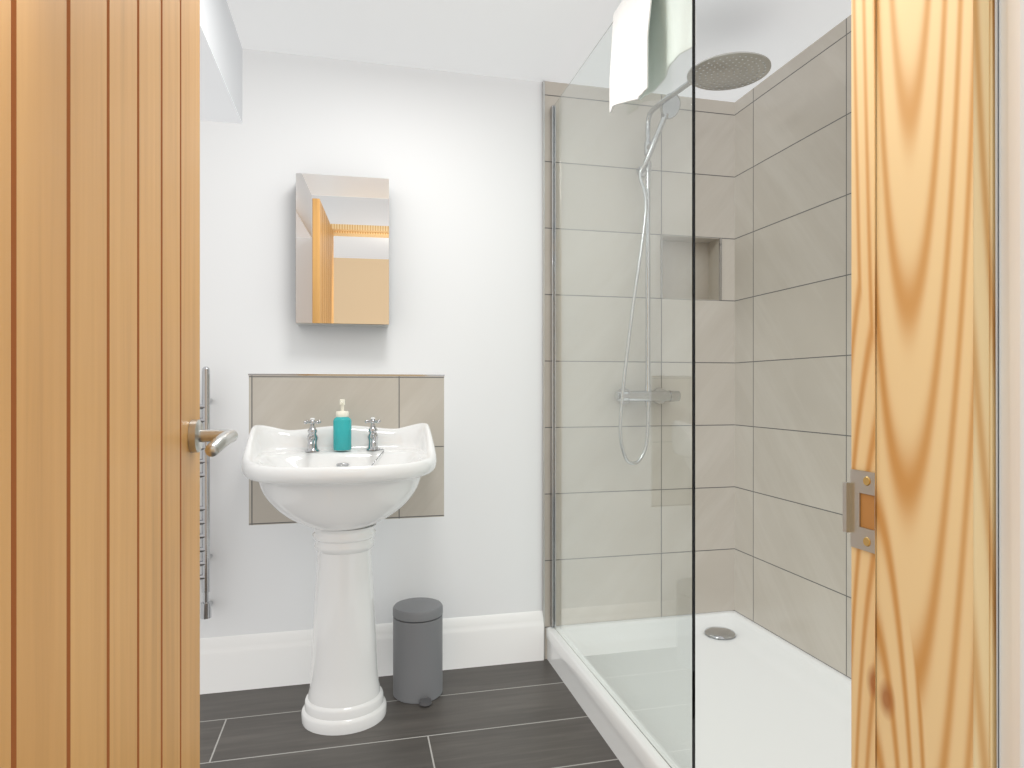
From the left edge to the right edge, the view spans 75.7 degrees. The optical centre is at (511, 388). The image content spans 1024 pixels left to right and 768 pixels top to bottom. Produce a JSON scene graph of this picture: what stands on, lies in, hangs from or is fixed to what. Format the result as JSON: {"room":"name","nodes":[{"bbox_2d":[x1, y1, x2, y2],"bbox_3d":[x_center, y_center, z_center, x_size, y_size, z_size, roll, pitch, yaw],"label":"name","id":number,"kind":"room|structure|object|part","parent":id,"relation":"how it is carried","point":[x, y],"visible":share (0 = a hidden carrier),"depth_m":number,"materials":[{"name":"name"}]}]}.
{"room":"bathroom","nodes":[
{"label":"bathroom","id":0,"kind":"room"},
{"bbox_2d":[200,0,241,123],"bbox_3d":[-1.007,-1.040,1.256,0.623,0.260,1.930,0,0,-13],"label":"wall","id":1,"kind":"structure","parent":0,"point":[220,73],"depth_m":2.00,"materials":[{"name":"paint"}]},
{"bbox_2d":[200,659,623,767],"bbox_3d":[0.153,1.080,0.587,2.770,0.100,4.170,0,0,-13],"label":"floor","id":2,"kind":"structure","parent":0,"point":[531,714],"depth_m":1.98,"materials":[{"name":"grey tile"}]},
{"bbox_2d":[241,417,435,735],"bbox_3d":[-0.542,0.565,2.104,0.606,0.931,0.475,0,0,-13],"label":"sink","id":3,"kind":"object","parent":2,"relation":"on","point":[342,503],"visible":1,"depth_m":2.00,"materials":[{"name":"white ceramic"}]},
{"bbox_2d":[303,417,321,451],"bbox_3d":[-0.666,0.156,2.190,0.056,0.112,0.130,0,0,-13],"label":"tap","id":4,"kind":"object","parent":3,"relation":"on","point":[312,438],"depth_m":2.21,"materials":[{"name":"silver metal"}]},
{"bbox_2d":[333,399,351,450],"bbox_3d":[-0.578,0.123,2.243,0.061,0.172,0.061,0,0,-13],"label":"soap dispenser","id":5,"kind":"object","parent":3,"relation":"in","point":[342,431],"visible":1,"depth_m":2.22,"materials":[{"name":"teal plastic"}]},
{"bbox_2d":[364,417,380,450],"bbox_3d":[-0.471,0.156,2.236,0.056,0.112,0.130,0,0,-13],"label":"tap","id":6,"kind":"object","parent":3,"relation":"on","point":[372,436],"depth_m":2.26,"materials":[{"name":"silver metal"}]},
{"bbox_2d":[393,597,442,705],"bbox_3d":[-0.315,0.879,2.215,0.168,0.302,0.199,0,0,-13],"label":"pedal bin","id":7,"kind":"object","parent":2,"relation":"on","point":[418,650],"visible":1,"depth_m":2.16,"materials":[{"name":"grey metal"}]},
{"bbox_2d":[546,0,850,767],"bbox_3d":[0.679,-0.020,1.924,0.803,2.100,1.389,0,0,-13],"label":"shower enclosure","id":8,"kind":"object","parent":2,"relation":"on","point":[651,667],"visible":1,"depth_m":1.84,"materials":[{"name":"clear glass"}]},
{"bbox_3d":[0.281,-0.083,1.991,0.022,1.974,1.074,0,0,-13],"label":"glass","id":9,"kind":"part","parent":8,"relation":"part of","materials":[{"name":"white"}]},
{"bbox_2d":[609,0,695,112],"bbox_3d":[0.348,-0.908,1.704,0.080,0.346,0.375,0,0,-13],"label":"hanging towel","id":10,"kind":"object","parent":8,"relation":"hanging from","point":[629,60],"visible":0.69,"depth_m":1.76,"materials":[{"name":"white fabric"}]},
{"bbox_2d":[546,610,850,767],"bbox_3d":[0.679,0.968,1.924,0.803,0.125,1.388,0,0,-13],"label":"tray","id":11,"kind":"object","parent":8,"relation":"on","point":[762,701],"depth_m":1.95,"materials":[{"name":"white plastic"}]},
{"bbox_2d":[200,48,734,658],"bbox_3d":[-0.378,-0.070,2.494,2.620,2.200,0.212,0,0,-13],"label":"wall","id":12,"kind":"structure","parent":0,"point":[455,158],"depth_m":2.42,"materials":[{"name":"white paint"}]},
{"bbox_2d":[200,366,212,618],"bbox_3d":[-1.237,0.341,2.145,0.491,0.828,0.091,0,0,-13],"label":"radiator","id":13,"kind":"object","parent":12,"relation":"attached to","point":[206,603],"visible":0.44,"depth_m":2.16,"materials":[{"name":"silver metal"}]},
{"bbox_2d":[296,173,388,326],"bbox_3d":[-0.587,-0.472,2.292,0.309,0.505,0.107,0,0,-13],"label":"upper cabinet","id":14,"kind":"object","parent":12,"relation":"attached to","point":[342,251],"visible":1,"depth_m":2.24,"materials":[{"name":"silver metal"}]},
{"bbox_2d":[248,374,444,524],"bbox_3d":[-0.578,0.210,2.344,0.677,0.521,0.010,0,0,-13],"label":"tile","id":15,"kind":"structure","parent":12,"relation":"attached to","point":[296,401],"depth_m":2.35,"materials":[{"name":"beige tile"}]},
{"bbox_2d":[200,611,543,693],"bbox_3d":[-0.706,0.939,2.309,1.696,0.182,0.020,0,0,-13],"label":"baseboard","id":16,"kind":"structure","parent":12,"relation":"attached to","point":[250,661],"depth_m":2.31,"materials":[{"name":"white"}]},
{"bbox_2d":[542,81,544,658],"bbox_3d":[0.120,-0.070,2.510,0.006,2.200,0.012,0,0,-13],"label":"trim","id":17,"kind":"structure","parent":12,"relation":"attached to","point":[543,346],"depth_m":2.50,"materials":[{"name":"silver metal"}]},
{"bbox_2d":[695,51,770,90],"bbox_3d":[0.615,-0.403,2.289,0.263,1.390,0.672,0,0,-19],"label":"shower head","id":18,"kind":"object","parent":12,"relation":"attached to","point":[729,71],"visible":0.5,"depth_m":2.07,"materials":[{"name":"silver metal"}]},
{"bbox_2d":[227,0,850,101],"bbox_3d":[0.153,-1.220,0.587,2.770,0.100,4.170,0,0,-13],"label":"ceiling","id":19,"kind":"structure","parent":0,"point":[546,40],"depth_m":2.15,"materials":[{"name":"white paint"}]},
{"bbox_2d":[735,15,850,678],"bbox_3d":[1.201,-0.070,1.818,0.160,2.200,2.260,0,0,-13],"label":"wall","id":20,"kind":"structure","parent":0,"point":[792,324],"depth_m":2.32,"materials":[{"name":"beige tile"}]},
{"bbox_3d":[-0.792,-0.070,0.248,0.775,2.200,0.130,0,0,-13],"label":"wall","id":21,"kind":"structure","parent":0,"visible":0},
{"bbox_2d":[0,0,237,767],"bbox_3d":[-0.453,0.033,0.743,0.180,1.982,0.715,0,0,-13],"label":"door","id":22,"kind":"structure","parent":21,"relation":"in","point":[104,435],"depth_m":0.67,"materials":[{"name":"brown wood"}]},
{"bbox_3d":[-0.456,0.075,0.992,0.072,0.052,0.160,0,0,-13],"label":"handle","id":23,"kind":"part","parent":22,"relation":"part of","materials":[{"name":"silver metal"}]},
{"bbox_2d":[843,0,996,767],"bbox_3d":[-0.037,0.014,0.429,0.777,2.035,0.135,0,0,-13],"label":"door frame","id":24,"kind":"structure","parent":21,"relation":"attached to","point":[923,449],"depth_m":0.49,"materials":[{"name":"brown wood"}]},
{"bbox_3d":[0.296,0.103,0.557,0.005,0.067,0.040,0,0,-13],"label":"door jamb strikeplate","id":25,"kind":"part","parent":24,"relation":"part of","materials":[{"name":"silver metal"}]},
{"bbox_2d":[995,0,1023,767],"bbox_3d":[-0.019,-0.022,0.355,0.861,2.105,0.020,0,0,-13],"label":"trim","id":26,"kind":"structure","parent":21,"relation":"attached to","point":[1009,156],"depth_m":0.44,"materials":[{"name":"white paint"}]}
]}

